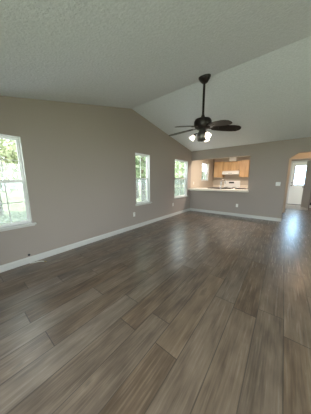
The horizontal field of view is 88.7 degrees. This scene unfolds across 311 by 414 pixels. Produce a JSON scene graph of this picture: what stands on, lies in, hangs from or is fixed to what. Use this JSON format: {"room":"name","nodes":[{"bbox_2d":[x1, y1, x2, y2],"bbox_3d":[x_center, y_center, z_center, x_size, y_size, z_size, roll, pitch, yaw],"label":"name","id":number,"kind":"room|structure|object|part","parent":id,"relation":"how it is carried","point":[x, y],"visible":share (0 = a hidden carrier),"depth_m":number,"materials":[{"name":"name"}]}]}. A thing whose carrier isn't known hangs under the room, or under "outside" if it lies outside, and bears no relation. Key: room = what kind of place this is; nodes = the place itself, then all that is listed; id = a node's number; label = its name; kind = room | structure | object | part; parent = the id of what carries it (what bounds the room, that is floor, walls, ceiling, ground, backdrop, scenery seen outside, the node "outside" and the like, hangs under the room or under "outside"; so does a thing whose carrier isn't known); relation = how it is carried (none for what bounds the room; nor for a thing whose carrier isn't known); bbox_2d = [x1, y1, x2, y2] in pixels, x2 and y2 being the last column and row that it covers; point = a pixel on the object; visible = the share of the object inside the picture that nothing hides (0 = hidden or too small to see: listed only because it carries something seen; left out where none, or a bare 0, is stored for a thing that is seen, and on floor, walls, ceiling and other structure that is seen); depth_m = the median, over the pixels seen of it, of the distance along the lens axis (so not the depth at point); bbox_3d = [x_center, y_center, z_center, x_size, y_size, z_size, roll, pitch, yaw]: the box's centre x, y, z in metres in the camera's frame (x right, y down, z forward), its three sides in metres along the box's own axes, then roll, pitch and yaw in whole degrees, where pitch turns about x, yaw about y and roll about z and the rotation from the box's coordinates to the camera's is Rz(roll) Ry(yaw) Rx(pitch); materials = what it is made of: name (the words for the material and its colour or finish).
{"room":"empty living room","nodes":[
{"label":"empty living room","id":0,"kind":"room"},
{"bbox_2d":[0,96,213,265],"bbox_3d":[0.126,-1.069,5.075,0.130,3.013,9.830,7,12,38],"label":"wall","id":1,"kind":"structure","parent":0,"point":[79,159],"depth_m":3.11,"materials":[{"name":"beige paint"}]},
{"bbox_2d":[0,134,36,231],"bbox_3d":[-2.147,-0.334,2.272,0.163,1.340,0.570,7,12,38],"label":"window","id":2,"kind":"structure","parent":1,"relation":"in","point":[26,223],"depth_m":2.39,"materials":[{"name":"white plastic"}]},
{"bbox_3d":[-2.196,-0.668,2.253,0.022,0.631,0.436,7,12,38],"label":"sash","id":3,"kind":"part","parent":2,"relation":"part of","materials":[{"name":"white plastic"}]},
{"bbox_3d":[-2.175,-0.064,2.342,0.022,0.650,0.436,7,12,38],"label":"sash","id":4,"kind":"part","parent":2,"relation":"part of","materials":[{"name":"white plastic"}]},
{"bbox_3d":[-2.121,0.307,2.363,0.105,0.045,0.570,7,12,38],"label":"sill","id":5,"kind":"part","parent":2,"relation":"part of","materials":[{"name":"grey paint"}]},
{"bbox_2d":[0,208,189,272],"bbox_3d":[-0.694,0.565,4.187,0.016,0.100,7.000,7,12,38],"label":"baseboard","id":6,"kind":"structure","parent":1,"relation":"attached to","point":[21,262],"depth_m":3.06,"materials":[{"name":"grey paint"}]},
{"bbox_2d":[135,153,151,205],"bbox_3d":[-0.370,-0.758,4.453,0.163,1.395,0.660,7,12,38],"label":"window","id":7,"kind":"structure","parent":1,"relation":"in","point":[147,167],"depth_m":4.59,"materials":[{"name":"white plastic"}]},
{"bbox_3d":[-0.419,-1.106,4.432,0.022,0.658,0.526,7,12,38],"label":"sash","id":8,"kind":"part","parent":7,"relation":"part of","materials":[{"name":"white plastic"}]},
{"bbox_3d":[-0.398,-0.474,4.525,0.022,0.678,0.526,7,12,38],"label":"sash","id":9,"kind":"part","parent":7,"relation":"part of","materials":[{"name":"glass"}]},
{"bbox_2d":[174,159,187,198],"bbox_3d":[0.958,-1.056,6.085,0.163,1.410,1.050,7,12,38],"label":"window","id":10,"kind":"structure","parent":1,"relation":"in","point":[179,161],"depth_m":6.35,"materials":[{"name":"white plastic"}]},
{"bbox_3d":[0.916,-1.083,6.114,0.056,1.365,0.960,7,12,38],"label":"frame","id":11,"kind":"part","parent":10,"relation":"part of","materials":[{"name":"white plastic"}]},
{"bbox_2d":[202,163,208,180],"bbox_3d":[2.408,-1.714,7.835,0.138,0.855,0.900,7,12,38],"label":"window","id":12,"kind":"structure","parent":1,"relation":"in","point":[206,164],"depth_m":8.10,"materials":[{"name":"white plastic"}]},
{"bbox_2d":[0,204,310,413],"bbox_3d":[3.211,0.665,4.133,6.460,0.120,12.030,7,12,38],"label":"floor","id":13,"kind":"structure","parent":0,"point":[189,312],"depth_m":1.48,"materials":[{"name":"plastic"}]},
{"bbox_2d":[221,181,239,188],"bbox_3d":[3.718,-0.685,7.980,0.754,1.245,0.705,7,12,38],"label":"range","id":14,"kind":"object","parent":13,"relation":"on","point":[229,184],"visible":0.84,"depth_m":8.05,"materials":[{"name":"white metal"}]},
{"bbox_2d":[0,0,310,150],"bbox_3d":[1.666,-1.643,1.799,6.460,1.095,7.130,7,12,38],"label":"ceiling","id":15,"kind":"structure","parent":0,"point":[149,58],"depth_m":1.87,"materials":[{"name":"white paint"}]},
{"bbox_2d":[169,74,240,141],"bbox_3d":[0.767,-1.664,2.718,1.176,1.044,1.159,7,12,38],"label":"ceiling fan","id":16,"kind":"object","parent":15,"relation":"hanging from","point":[203,123],"visible":1,"depth_m":2.67,"materials":[{"name":"dark walnut"},{"name":"dark bronze"},{"name":"frosted glass"}]},
{"bbox_3d":[0.466,-1.379,2.958,0.473,0.062,0.155,5,11,29],"label":"blade","id":17,"kind":"part","parent":16,"relation":"part of","materials":[{"name":"brown wood"}]},
{"bbox_3d":[0.966,-1.269,2.411,0.152,0.113,0.449,-5,11,-25],"label":"blade","id":18,"kind":"part","parent":16,"relation":"part of","materials":[{"name":"brown wood"}]},
{"bbox_3d":[1.224,-1.355,2.739,0.490,0.065,0.149,0,10,2],"label":"blade","id":19,"kind":"part","parent":16,"relation":"part of","materials":[{"name":"brown wood"}]},
{"bbox_2d":[213,156,250,184],"bbox_3d":[4.426,-1.273,7.852,3.120,2.440,0.130,7,12,38],"label":"wall","id":20,"kind":"structure","parent":0,"point":[216,180],"depth_m":8.17,"materials":[{"name":"beige paint"}]},
{"bbox_2d":[214,162,224,176],"bbox_3d":[3.335,-1.943,8.304,0.472,0.780,0.356,7,12,38],"label":"upper cabinet","id":21,"kind":"object","parent":20,"relation":"attached to","point":[218,166],"visible":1,"depth_m":8.19,"materials":[{"name":"brown wood"}]},
{"bbox_2d":[223,161,239,170],"bbox_3d":[3.810,-2.015,7.905,0.742,0.448,0.356,7,12,38],"label":"upper cabinet","id":22,"kind":"object","parent":20,"relation":"attached to","point":[235,165],"visible":0.97,"depth_m":7.77,"materials":[{"name":"brown wood"}]},
{"bbox_3d":[3.580,-2.015,7.908,0.350,0.418,0.020,7,12,38],"label":"door","id":23,"kind":"part","parent":22,"relation":"part of","materials":[{"name":"brown wood"}]},
{"bbox_2d":[222,171,239,174],"bbox_3d":[3.770,-1.695,7.895,0.748,0.177,0.508,7,12,38],"label":"range hood","id":24,"kind":"object","parent":22,"relation":"attached to","point":[223,172],"visible":0.97,"depth_m":7.72,"materials":[{"name":"white metal"}]},
{"bbox_2d":[229,157,237,161],"bbox_3d":[3.849,-2.366,7.823,0.315,0.210,0.338,7,12,38],"label":"box","id":25,"kind":"object","parent":22,"relation":"on","point":[231,159],"visible":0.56,"depth_m":7.71,"materials":[{"name":"white ceramic"}]},
{"bbox_3d":[3.863,-1.978,7.685,0.350,0.418,0.020,7,12,38],"label":"door","id":26,"kind":"part","parent":22,"relation":"part of","materials":[{"name":"brown wood"}]},
{"bbox_2d":[239,160,249,176],"bbox_3d":[4.254,-1.819,7.579,0.387,0.790,0.356,7,12,38],"label":"upper cabinet","id":27,"kind":"object","parent":20,"relation":"attached to","point":[244,164],"visible":0.99,"depth_m":7.45,"materials":[{"name":"brown wood"}]},
{"bbox_2d":[190,137,310,217],"bbox_3d":[3.938,-0.754,4.822,6.200,2.440,0.120,7,12,38],"label":"wall","id":28,"kind":"structure","parent":0,"point":[269,161],"depth_m":5.19,"materials":[{"name":"beige paint"}]},
{"bbox_2d":[190,208,280,221],"bbox_3d":[2.705,0.254,5.911,3.104,0.100,0.016,7,12,38],"label":"baseboard","id":29,"kind":"structure","parent":28,"relation":"attached to","point":[191,209],"depth_m":5.67,"materials":[{"name":"grey paint"}]},
{"bbox_2d":[282,152,310,212],"bbox_3d":[6.047,-0.869,5.430,2.480,2.440,0.120,7,12,38],"label":"wall","id":30,"kind":"structure","parent":0,"point":[306,155],"depth_m":6.01,"materials":[{"name":"beige paint"}]},
{"bbox_2d":[292,158,310,160],"bbox_3d":[7.912,-1.253,7.631,2.600,2.440,0.140,7,12,38],"label":"wall","id":31,"kind":"structure","parent":0,"point":[307,158],"depth_m":7.90,"materials":[{"name":"beige paint"}]},
{"bbox_2d":[286,160,308,204],"bbox_3d":[7.377,-1.152,8.050,1.020,2.305,0.190,7,12,38],"label":"door","id":32,"kind":"structure","parent":31,"relation":"in","point":[294,193],"depth_m":8.18,"materials":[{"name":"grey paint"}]},
{"bbox_3d":[7.218,-0.681,8.221,0.285,0.680,0.012,7,12,38],"label":"panel","id":33,"kind":"part","parent":32,"relation":"part of","materials":[{"name":"white paint"}]},
{"bbox_3d":[7.355,-1.586,7.951,0.670,1.005,0.014,7,12,38],"label":"glass frame","id":34,"kind":"part","parent":32,"relation":"part of","materials":[{"name":"white glass"}]},
{"bbox_2d":[308,192,310,210],"bbox_3d":[6.591,-1.051,6.483,0.265,2.440,0.270,7,12,38],"label":"wall","id":35,"kind":"structure","parent":0,"point":[309,209],"depth_m":6.64,"materials":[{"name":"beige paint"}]},
{"bbox_2d":[301,160,310,208],"bbox_3d":[6.765,-0.989,7.011,0.171,2.100,0.736,3,10,18],"label":"door","id":36,"kind":"structure","parent":35,"relation":"in","point":[307,182],"depth_m":7.11,"materials":[{"name":"beige paint"}]},
{"label":"outside","id":37,"kind":"structure","parent":0,"visible":0},
{"bbox_2d":[0,184,183,214],"bbox_3d":[10.079,-0.344,12.829,86.000,0.120,80.000,7,12,38],"label":"ground","id":38,"kind":"structure","parent":37,"point":[16,196],"depth_m":14.94,"materials":[{"name":"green plant"}]},
{"bbox_2d":[0,138,21,215],"bbox_3d":[-6.060,-1.815,5.717,4.043,5.538,3.520,2,10,16],"label":"leafy tree","id":39,"kind":"object","parent":38,"relation":"on","point":[9,152],"visible":0.28,"depth_m":5.68,"materials":[{"name":"green plant"}]},
{"bbox_2d":[0,208,26,223],"bbox_3d":[-3.741,0.598,4.325,1.721,1.195,1.670,3,10,20],"label":"shrub","id":40,"kind":"object","parent":38,"relation":"on","point":[15,217],"visible":0.2,"depth_m":3.96,"materials":[{"name":"green plant"}]},
{"bbox_2d":[136,161,145,197],"bbox_3d":[-1.787,-4.207,15.658,4.400,6.923,5.054,-9,13,-42],"label":"leafy tree","id":41,"kind":"object","parent":38,"relation":"on","point":[138,181],"visible":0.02,"depth_m":15.92,"materials":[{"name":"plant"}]},
{"bbox_2d":[135,155,182,200],"bbox_3d":[-0.656,-3.111,9.092,4.335,6.957,4.598,4,10,22],"label":"leafy tree","id":42,"kind":"object","parent":38,"relation":"on","point":[137,158],"visible":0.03,"depth_m":9.06,"materials":[{"name":"green plant"}]},
{"bbox_3d":[-0.659,-3.835,8.969,4.335,5.488,4.598,4,10,22],"label":"crown","id":43,"kind":"part","parent":42,"relation":"part of","materials":[{"name":"green plant"}]},
{"bbox_2d":[174,185,183,195],"bbox_3d":[2.025,-0.998,12.270,2.358,1.687,2.430,5,11,29],"label":"shrub","id":44,"kind":"object","parent":38,"relation":"on","point":[176,193],"visible":0.25,"depth_m":11.74,"materials":[{"name":"green plant"}]},
{"bbox_2d":[175,161,184,186],"bbox_3d":[2.560,-3.435,15.682,3.494,5.287,3.294,-2,10,-8],"label":"leafy tree","id":45,"kind":"object","parent":38,"relation":"on","point":[181,163],"visible":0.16,"depth_m":15.02,"materials":[{"name":"green plant"}]},
{"bbox_2d":[202,164,205,179],"bbox_3d":[7.918,-5.635,29.229,3.121,5.009,3.310,5,11,30],"label":"leafy tree","id":46,"kind":"object","parent":38,"relation":"on","point":[204,172],"visible":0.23,"depth_m":28.52,"materials":[{"name":"green plant"}]},
{"bbox_3d":[2.550,-0.234,6.458,2.118,0.879,0.520,7,12,38],"label":"base cabinet","id":47,"kind":"object","parent":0,"visible":0},
{"bbox_2d":[188,188,248,191],"bbox_3d":[2.473,-0.683,6.246,2.169,0.075,0.860,7,12,38],"label":"countertop","id":48,"kind":"structure","parent":47,"relation":"on","point":[197,189],"depth_m":5.78,"materials":[{"name":"beige stone"}]},
{"bbox_2d":[209,187,232,188],"bbox_3d":[2.577,-0.652,6.342,0.860,0.231,0.440,7,12,38],"label":"sink","id":49,"kind":"object","parent":48,"relation":"in","point":[209,187],"visible":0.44,"depth_m":6.23,"materials":[{"name":"grey"}]}
]}

